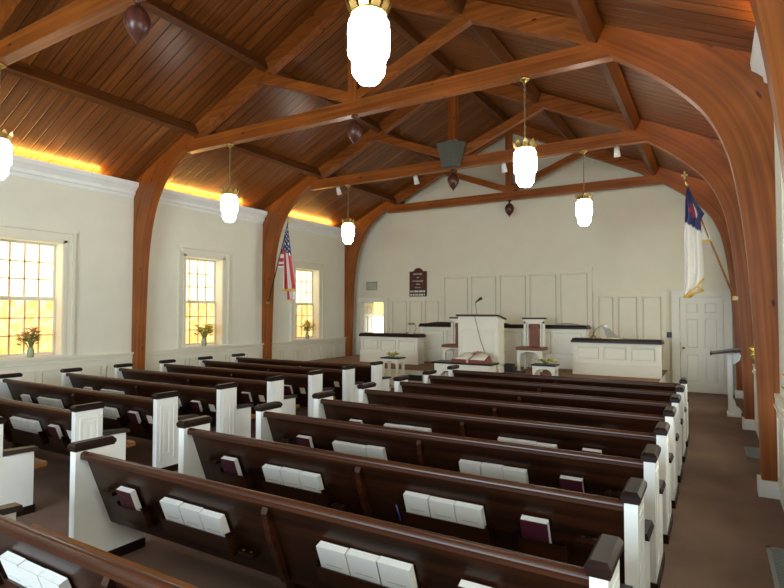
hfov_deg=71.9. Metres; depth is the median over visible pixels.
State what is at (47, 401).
book
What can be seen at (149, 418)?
card
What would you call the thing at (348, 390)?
pew
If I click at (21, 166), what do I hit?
trim
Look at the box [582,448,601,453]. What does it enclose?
book
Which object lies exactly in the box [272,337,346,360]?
wainscoting
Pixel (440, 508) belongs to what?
book
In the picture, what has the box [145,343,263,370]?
wainscoting
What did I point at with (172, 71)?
ceiling
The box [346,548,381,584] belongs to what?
book
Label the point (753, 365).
trim
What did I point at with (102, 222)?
wall
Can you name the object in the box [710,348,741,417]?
lectern
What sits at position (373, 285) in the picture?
air vent
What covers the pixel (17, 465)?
pew
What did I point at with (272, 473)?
book
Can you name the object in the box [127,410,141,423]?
book
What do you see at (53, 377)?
trim
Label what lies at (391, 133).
purlin
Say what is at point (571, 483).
book
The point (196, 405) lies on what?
book
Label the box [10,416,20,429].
book
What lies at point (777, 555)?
grille
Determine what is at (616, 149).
spotlight
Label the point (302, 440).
book
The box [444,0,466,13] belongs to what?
purlin
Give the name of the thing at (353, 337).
trim
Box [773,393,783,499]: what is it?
trim
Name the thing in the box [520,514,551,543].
book
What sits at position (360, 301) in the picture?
trim
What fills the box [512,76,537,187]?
pendant lamp
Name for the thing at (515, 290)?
wall paneling
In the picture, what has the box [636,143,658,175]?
purlin
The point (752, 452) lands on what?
grille
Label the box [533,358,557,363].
flower arrangement
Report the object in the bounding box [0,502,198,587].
pew
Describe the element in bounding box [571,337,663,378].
rail
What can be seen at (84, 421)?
pew
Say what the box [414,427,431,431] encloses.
book
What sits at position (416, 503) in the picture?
book
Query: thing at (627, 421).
pew
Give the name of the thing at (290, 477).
book
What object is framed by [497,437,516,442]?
book
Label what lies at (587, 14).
purlin
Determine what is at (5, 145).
pendant lamp
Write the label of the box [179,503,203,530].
book
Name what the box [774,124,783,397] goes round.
wall
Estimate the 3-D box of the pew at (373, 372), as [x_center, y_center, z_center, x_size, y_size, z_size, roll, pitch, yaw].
[-1.831,1.838,11.733,3.923,0.957,0.716,-1,-2,31]
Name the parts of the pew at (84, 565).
panel, armrest, backrest, seat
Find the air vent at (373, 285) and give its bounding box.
[366,282,376,289]
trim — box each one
[0,352,133,385]
[8,154,138,198]
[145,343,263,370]
[158,188,267,223]
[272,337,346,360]
[283,216,342,239]
[353,337,355,354]
[357,298,387,354]
[389,296,441,333]
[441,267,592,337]
[593,290,666,369]
[671,290,733,394]
[750,25,767,83]
[752,364,758,431]
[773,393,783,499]
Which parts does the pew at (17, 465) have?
panel, armrest, seat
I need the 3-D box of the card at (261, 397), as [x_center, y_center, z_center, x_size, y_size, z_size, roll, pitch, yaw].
[-1.984,1.592,8.243,0.100,0.100,0.048,-1,-2,31]
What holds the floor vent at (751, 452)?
in the floor
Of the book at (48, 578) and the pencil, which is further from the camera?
the pencil
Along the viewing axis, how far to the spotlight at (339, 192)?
13.44 m
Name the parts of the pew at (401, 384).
panel, backrest, rail, panel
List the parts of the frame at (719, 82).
king post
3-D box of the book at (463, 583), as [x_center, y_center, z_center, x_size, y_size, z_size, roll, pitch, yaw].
[0.408,1.468,2.513,0.168,0.265,0.137,-1,-2,31]
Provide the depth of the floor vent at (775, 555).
4.13 m
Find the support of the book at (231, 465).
in the pew at (370, 487)
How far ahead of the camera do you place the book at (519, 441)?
5.24 m
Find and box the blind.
[374,302,382,314]
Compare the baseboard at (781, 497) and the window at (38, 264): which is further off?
the window at (38, 264)
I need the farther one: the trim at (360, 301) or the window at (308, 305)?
the trim at (360, 301)
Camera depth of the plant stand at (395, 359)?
12.98 m
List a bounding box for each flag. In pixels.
[266,217,296,303]
[681,171,737,299]
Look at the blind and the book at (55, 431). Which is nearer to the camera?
the book at (55, 431)
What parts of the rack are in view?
sloping panel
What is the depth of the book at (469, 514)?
3.51 m
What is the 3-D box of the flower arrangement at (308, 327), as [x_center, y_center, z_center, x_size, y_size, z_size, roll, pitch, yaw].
[-2.534,1.053,16.100,0.501,0.570,0.521,-1,-2,31]
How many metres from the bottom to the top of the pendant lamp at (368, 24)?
1.463 m
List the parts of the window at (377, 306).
pane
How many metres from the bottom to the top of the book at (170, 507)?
0.264 m
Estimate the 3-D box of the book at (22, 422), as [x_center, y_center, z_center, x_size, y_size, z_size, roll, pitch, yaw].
[-4.276,1.591,6.342,0.188,0.264,0.136,-1,-2,31]
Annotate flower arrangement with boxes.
[15,327,41,356]
[194,324,215,345]
[300,320,315,338]
[386,351,399,356]
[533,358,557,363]
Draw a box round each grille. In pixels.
[408,375,421,380]
[747,447,759,457]
[771,549,783,587]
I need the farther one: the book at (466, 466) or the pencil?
the book at (466, 466)
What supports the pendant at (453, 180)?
attached to the frame at (707, 156)
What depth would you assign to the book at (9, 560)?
2.77 m
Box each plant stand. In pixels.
[380,356,405,390]
[531,363,559,375]
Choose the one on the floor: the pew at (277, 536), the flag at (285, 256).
the pew at (277, 536)
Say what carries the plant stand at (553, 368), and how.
on the floor
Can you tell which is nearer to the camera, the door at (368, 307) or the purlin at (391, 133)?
the purlin at (391, 133)
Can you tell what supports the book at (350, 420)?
in the pew at (621, 443)
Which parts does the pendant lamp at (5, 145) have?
lamp shade, crown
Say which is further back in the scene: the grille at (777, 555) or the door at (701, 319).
the door at (701, 319)
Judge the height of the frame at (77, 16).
7.290 m
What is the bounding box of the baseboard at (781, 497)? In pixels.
[779,489,783,510]
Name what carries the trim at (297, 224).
attached to the wall at (102, 222)
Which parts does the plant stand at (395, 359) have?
leg, leg, leg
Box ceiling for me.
[0,0,754,227]
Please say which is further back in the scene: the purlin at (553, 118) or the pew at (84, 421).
the purlin at (553, 118)
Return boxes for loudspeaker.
[436,139,465,168]
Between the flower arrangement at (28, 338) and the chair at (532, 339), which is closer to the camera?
the flower arrangement at (28, 338)
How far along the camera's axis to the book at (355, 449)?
5.11 m
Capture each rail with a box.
[359,332,425,364]
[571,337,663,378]
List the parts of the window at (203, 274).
pane, pane, sash, sash, sill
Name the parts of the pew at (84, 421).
rail, backrest, panel, armrest, seat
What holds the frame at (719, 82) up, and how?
on the floor
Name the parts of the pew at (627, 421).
panel, rail, backrest, panel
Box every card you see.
[146,415,152,423]
[208,404,215,411]
[259,395,264,401]
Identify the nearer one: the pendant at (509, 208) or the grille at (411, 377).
the grille at (411, 377)
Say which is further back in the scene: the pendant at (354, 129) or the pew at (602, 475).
the pendant at (354, 129)
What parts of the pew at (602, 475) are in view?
panel, rail, backrest, panel, armrest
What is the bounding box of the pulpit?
[456,314,505,372]
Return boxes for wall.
[0,175,353,381]
[354,134,735,388]
[419,323,590,368]
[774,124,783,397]
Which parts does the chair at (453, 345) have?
leg, post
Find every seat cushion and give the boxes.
[441,343,457,347]
[516,346,547,350]
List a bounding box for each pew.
[0,373,198,470]
[0,398,135,498]
[0,416,46,516]
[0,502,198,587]
[60,367,255,437]
[67,435,632,587]
[113,363,299,414]
[159,359,335,416]
[176,415,653,587]
[198,356,364,402]
[232,353,390,390]
[254,401,665,587]
[312,390,673,544]
[357,382,678,508]
[393,375,683,482]
[422,369,686,462]
[447,365,689,446]
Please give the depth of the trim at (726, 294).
13.00 m
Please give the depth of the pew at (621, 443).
5.27 m
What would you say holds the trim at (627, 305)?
attached to the wall at (633, 240)
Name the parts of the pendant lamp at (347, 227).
crown, lamp shade, chain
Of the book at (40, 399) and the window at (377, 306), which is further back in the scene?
the window at (377, 306)
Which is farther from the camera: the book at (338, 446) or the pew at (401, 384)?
the pew at (401, 384)
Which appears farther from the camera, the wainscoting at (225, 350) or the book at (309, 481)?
the wainscoting at (225, 350)
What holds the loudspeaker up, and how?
attached to the frame at (707, 156)
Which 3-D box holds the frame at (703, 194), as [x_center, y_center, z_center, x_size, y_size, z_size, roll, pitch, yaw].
[3.219,-1.215,15.100,11.040,7.290,0.256,-1,-2,31]
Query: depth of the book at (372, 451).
5.01 m
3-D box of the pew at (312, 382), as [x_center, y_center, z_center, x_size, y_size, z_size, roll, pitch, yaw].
[-2.804,1.784,10.103,3.923,0.957,0.716,-1,-2,31]
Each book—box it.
[0,551,26,587]
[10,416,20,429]
[17,560,44,587]
[18,418,29,431]
[20,394,32,402]
[26,419,41,433]
[37,396,45,404]
[37,568,71,587]
[44,397,52,406]
[47,424,62,438]
[51,399,63,407]
[103,407,107,417]
[105,407,119,419]
[115,485,141,510]
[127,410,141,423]
[159,497,184,524]
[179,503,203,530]
[190,400,202,411]
[199,509,229,536]
[220,455,242,475]
[241,392,252,401]
[262,464,283,484]
[280,467,301,488]
[284,385,293,393]
[296,434,313,447]
[298,471,323,492]
[316,541,350,575]
[332,440,349,453]
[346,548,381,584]
[348,443,366,456]
[349,419,362,423]
[365,445,386,459]
[377,556,417,587]
[384,423,398,427]
[398,425,414,429]
[403,491,430,516]
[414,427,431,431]
[428,496,456,522]
[451,352,491,363]
[454,501,485,528]
[457,579,493,587]
[459,459,481,475]
[480,462,503,479]
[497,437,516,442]
[503,466,528,483]
[516,439,536,445]
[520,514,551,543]
[536,442,556,447]
[559,474,584,492]
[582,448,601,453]
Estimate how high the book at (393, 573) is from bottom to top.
0.264 m
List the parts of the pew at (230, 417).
panel, rail, backrest, panel, armrest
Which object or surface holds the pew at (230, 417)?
on the floor
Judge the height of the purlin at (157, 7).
0.228 m
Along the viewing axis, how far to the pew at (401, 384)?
6.95 m
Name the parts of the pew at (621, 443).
panel, rail, backrest, panel, armrest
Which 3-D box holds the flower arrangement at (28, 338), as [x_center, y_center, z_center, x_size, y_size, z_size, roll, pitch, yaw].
[-6.451,0.855,9.587,0.400,0.534,0.460,0,-2,3]
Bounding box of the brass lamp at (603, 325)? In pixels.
[590,324,607,337]
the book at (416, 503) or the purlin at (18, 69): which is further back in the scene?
the purlin at (18, 69)
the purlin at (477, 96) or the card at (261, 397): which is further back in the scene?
the purlin at (477, 96)
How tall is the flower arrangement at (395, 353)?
0.161 m
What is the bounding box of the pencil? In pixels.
[395,504,400,520]
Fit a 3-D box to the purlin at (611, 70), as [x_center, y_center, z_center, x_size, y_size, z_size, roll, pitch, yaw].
[3.533,-3.150,8.371,0.187,0.228,3.610,-1,-2,31]
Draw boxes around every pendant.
[123,0,150,44]
[347,115,362,144]
[447,169,458,190]
[505,200,513,216]
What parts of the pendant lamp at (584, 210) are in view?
crown, chain, lamp shade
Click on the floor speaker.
(508, 367)
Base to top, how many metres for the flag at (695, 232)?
2.260 m
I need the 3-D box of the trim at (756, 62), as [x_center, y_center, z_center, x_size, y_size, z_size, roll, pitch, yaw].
[3.030,-2.386,4.236,0.200,0.320,3.580,-1,-2,31]
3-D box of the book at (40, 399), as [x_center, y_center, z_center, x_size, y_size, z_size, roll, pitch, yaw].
[-5.098,1.639,7.938,0.188,0.264,0.135,-1,-2,31]
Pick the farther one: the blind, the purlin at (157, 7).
the blind
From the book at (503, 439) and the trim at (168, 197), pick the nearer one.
the book at (503, 439)
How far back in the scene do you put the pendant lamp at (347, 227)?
13.17 m
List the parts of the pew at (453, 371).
panel, backrest, rail, panel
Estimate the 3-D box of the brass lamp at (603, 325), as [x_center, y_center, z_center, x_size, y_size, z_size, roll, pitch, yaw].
[4.761,0.857,12.439,0.398,0.348,0.146,-1,-2,31]
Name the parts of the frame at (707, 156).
king post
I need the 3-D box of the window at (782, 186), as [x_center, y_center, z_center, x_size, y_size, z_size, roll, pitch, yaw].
[3.139,-0.197,3.923,0.440,2.375,1.600,-1,-2,31]
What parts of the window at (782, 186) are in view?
sill, casing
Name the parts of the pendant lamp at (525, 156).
chain, lamp shade, crown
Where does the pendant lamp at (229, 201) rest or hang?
hanging from the frame at (719, 82)
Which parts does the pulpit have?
panel moulding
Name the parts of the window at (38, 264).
pane, pane, sash, sash, sill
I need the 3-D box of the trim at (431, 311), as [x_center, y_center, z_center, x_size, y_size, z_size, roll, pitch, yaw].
[0.731,1.036,17.009,1.880,1.910,0.075,-1,-2,31]
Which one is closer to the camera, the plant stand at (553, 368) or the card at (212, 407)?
the card at (212, 407)
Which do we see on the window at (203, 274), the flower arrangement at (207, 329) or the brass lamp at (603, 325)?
the flower arrangement at (207, 329)
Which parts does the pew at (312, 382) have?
panel, rail, backrest, panel, armrest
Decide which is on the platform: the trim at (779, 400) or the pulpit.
the pulpit
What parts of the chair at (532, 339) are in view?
leg, post, crest rail, leg, post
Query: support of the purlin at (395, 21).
attached to the frame at (719, 82)
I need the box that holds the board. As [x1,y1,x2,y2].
[409,268,426,296]
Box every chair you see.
[441,317,457,359]
[516,318,547,371]
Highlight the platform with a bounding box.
[310,355,667,387]
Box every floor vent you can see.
[744,446,759,458]
[766,546,783,587]
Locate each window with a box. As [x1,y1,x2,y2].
[0,222,77,361]
[175,245,231,349]
[289,259,325,341]
[372,302,382,332]
[780,164,783,415]
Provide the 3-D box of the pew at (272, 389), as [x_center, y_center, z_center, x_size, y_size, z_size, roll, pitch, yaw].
[-3.290,1.757,9.288,3.923,0.957,0.716,-1,-2,31]
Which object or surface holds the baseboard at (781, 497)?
attached to the wall at (777, 158)
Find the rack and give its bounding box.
[602,328,623,338]
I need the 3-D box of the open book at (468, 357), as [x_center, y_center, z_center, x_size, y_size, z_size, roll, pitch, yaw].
[1.780,1.428,12.125,0.840,0.210,0.400,-1,-2,37]
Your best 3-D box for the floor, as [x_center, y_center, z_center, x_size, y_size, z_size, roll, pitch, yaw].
[-0.963,2.295,7.979,11.640,0.200,22.440,-1,-2,31]
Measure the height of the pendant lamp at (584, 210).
1.463 m
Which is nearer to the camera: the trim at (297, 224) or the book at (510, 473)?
the book at (510, 473)
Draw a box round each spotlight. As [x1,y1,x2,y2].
[336,186,341,194]
[414,175,418,184]
[501,162,507,172]
[614,146,620,156]
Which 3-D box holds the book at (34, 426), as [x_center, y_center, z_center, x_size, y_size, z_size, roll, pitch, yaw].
[-4.109,1.586,6.244,0.188,0.265,0.132,-1,-2,31]
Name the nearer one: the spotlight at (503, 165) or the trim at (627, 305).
the spotlight at (503, 165)
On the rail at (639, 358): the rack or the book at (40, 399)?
the rack
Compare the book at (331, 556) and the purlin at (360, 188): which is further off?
the purlin at (360, 188)
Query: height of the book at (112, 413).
0.263 m
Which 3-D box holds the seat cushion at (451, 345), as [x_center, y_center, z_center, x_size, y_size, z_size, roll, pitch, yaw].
[1.709,1.366,14.285,0.660,0.075,0.510,-1,-2,31]
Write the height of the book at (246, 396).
0.265 m
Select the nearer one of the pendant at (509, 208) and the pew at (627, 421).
the pew at (627, 421)
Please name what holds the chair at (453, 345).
on the platform
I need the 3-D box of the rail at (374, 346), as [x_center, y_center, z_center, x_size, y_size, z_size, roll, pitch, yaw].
[-0.006,1.522,15.280,1.950,0.825,0.450,-1,-2,31]
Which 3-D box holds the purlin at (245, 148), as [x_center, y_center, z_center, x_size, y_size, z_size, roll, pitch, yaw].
[-2.782,-3.092,12.139,0.185,0.228,3.610,-1,-2,31]
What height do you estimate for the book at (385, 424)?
0.264 m
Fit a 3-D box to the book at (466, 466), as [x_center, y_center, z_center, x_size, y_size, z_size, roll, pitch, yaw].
[0.677,1.536,4.571,0.188,0.264,0.133,-1,-2,31]
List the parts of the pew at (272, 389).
panel, rail, backrest, panel, armrest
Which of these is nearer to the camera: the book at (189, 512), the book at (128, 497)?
the book at (189, 512)
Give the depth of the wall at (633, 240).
15.01 m
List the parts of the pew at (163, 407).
panel, rail, backrest, panel, armrest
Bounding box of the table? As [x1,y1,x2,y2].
[431,360,498,375]
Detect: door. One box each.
[364,303,372,331]
[680,297,724,393]
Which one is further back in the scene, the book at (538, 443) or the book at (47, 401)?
the book at (47, 401)
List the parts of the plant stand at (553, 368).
leg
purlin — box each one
[0,61,198,136]
[140,0,268,71]
[207,131,320,177]
[275,69,381,132]
[324,174,396,203]
[380,5,453,76]
[386,131,439,161]
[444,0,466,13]
[467,91,507,123]
[468,24,540,102]
[541,110,576,139]
[569,0,603,42]
[599,61,639,130]
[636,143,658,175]
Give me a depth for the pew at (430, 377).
7.79 m
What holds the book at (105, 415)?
in the pew at (163, 407)
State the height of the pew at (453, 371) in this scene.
0.957 m
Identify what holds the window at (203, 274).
in the wall at (102, 222)
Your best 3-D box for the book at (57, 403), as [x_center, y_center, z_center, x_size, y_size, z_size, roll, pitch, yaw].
[-4.766,1.633,7.738,0.188,0.264,0.136,-1,-2,31]
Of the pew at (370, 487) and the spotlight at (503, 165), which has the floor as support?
the pew at (370, 487)
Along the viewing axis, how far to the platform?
13.51 m
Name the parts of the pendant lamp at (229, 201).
lamp shade, crown, chain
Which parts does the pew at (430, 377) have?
panel, backrest, rail, panel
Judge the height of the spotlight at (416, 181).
0.217 m
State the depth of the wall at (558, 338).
14.22 m
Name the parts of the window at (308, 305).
pane, sash, sash, pane, sill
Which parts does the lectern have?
post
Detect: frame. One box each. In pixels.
[0,0,783,185]
[131,0,779,499]
[262,68,755,430]
[344,124,742,398]
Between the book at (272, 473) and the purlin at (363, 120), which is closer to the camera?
the book at (272, 473)
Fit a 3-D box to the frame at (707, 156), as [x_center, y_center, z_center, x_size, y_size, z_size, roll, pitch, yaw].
[1.282,-1.323,11.856,11.040,7.290,0.256,-1,-2,31]
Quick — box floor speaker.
[504,363,524,372]
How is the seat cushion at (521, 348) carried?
on the chair at (532, 339)
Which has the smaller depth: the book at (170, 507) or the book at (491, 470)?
the book at (170, 507)
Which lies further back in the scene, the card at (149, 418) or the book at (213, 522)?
the card at (149, 418)
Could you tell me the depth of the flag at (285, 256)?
14.02 m
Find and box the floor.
[3,388,783,587]
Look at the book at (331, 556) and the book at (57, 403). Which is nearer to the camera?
the book at (331, 556)
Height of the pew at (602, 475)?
0.957 m
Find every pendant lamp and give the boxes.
[0,63,13,179]
[220,143,238,221]
[341,185,353,243]
[345,0,391,86]
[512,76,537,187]
[575,150,592,225]
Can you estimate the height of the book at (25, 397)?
0.264 m
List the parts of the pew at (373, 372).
rail, backrest, panel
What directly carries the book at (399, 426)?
in the pew at (621, 443)
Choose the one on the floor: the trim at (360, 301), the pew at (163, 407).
the pew at (163, 407)
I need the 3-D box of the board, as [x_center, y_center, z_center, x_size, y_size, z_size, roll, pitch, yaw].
[0.822,-0.364,17.011,0.600,0.910,0.046,-1,-2,31]
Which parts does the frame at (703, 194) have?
king post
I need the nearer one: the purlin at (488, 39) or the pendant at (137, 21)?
the pendant at (137, 21)
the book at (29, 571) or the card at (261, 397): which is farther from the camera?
the card at (261, 397)
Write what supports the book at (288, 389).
in the pew at (312, 382)
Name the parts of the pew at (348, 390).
panel, rail, backrest, panel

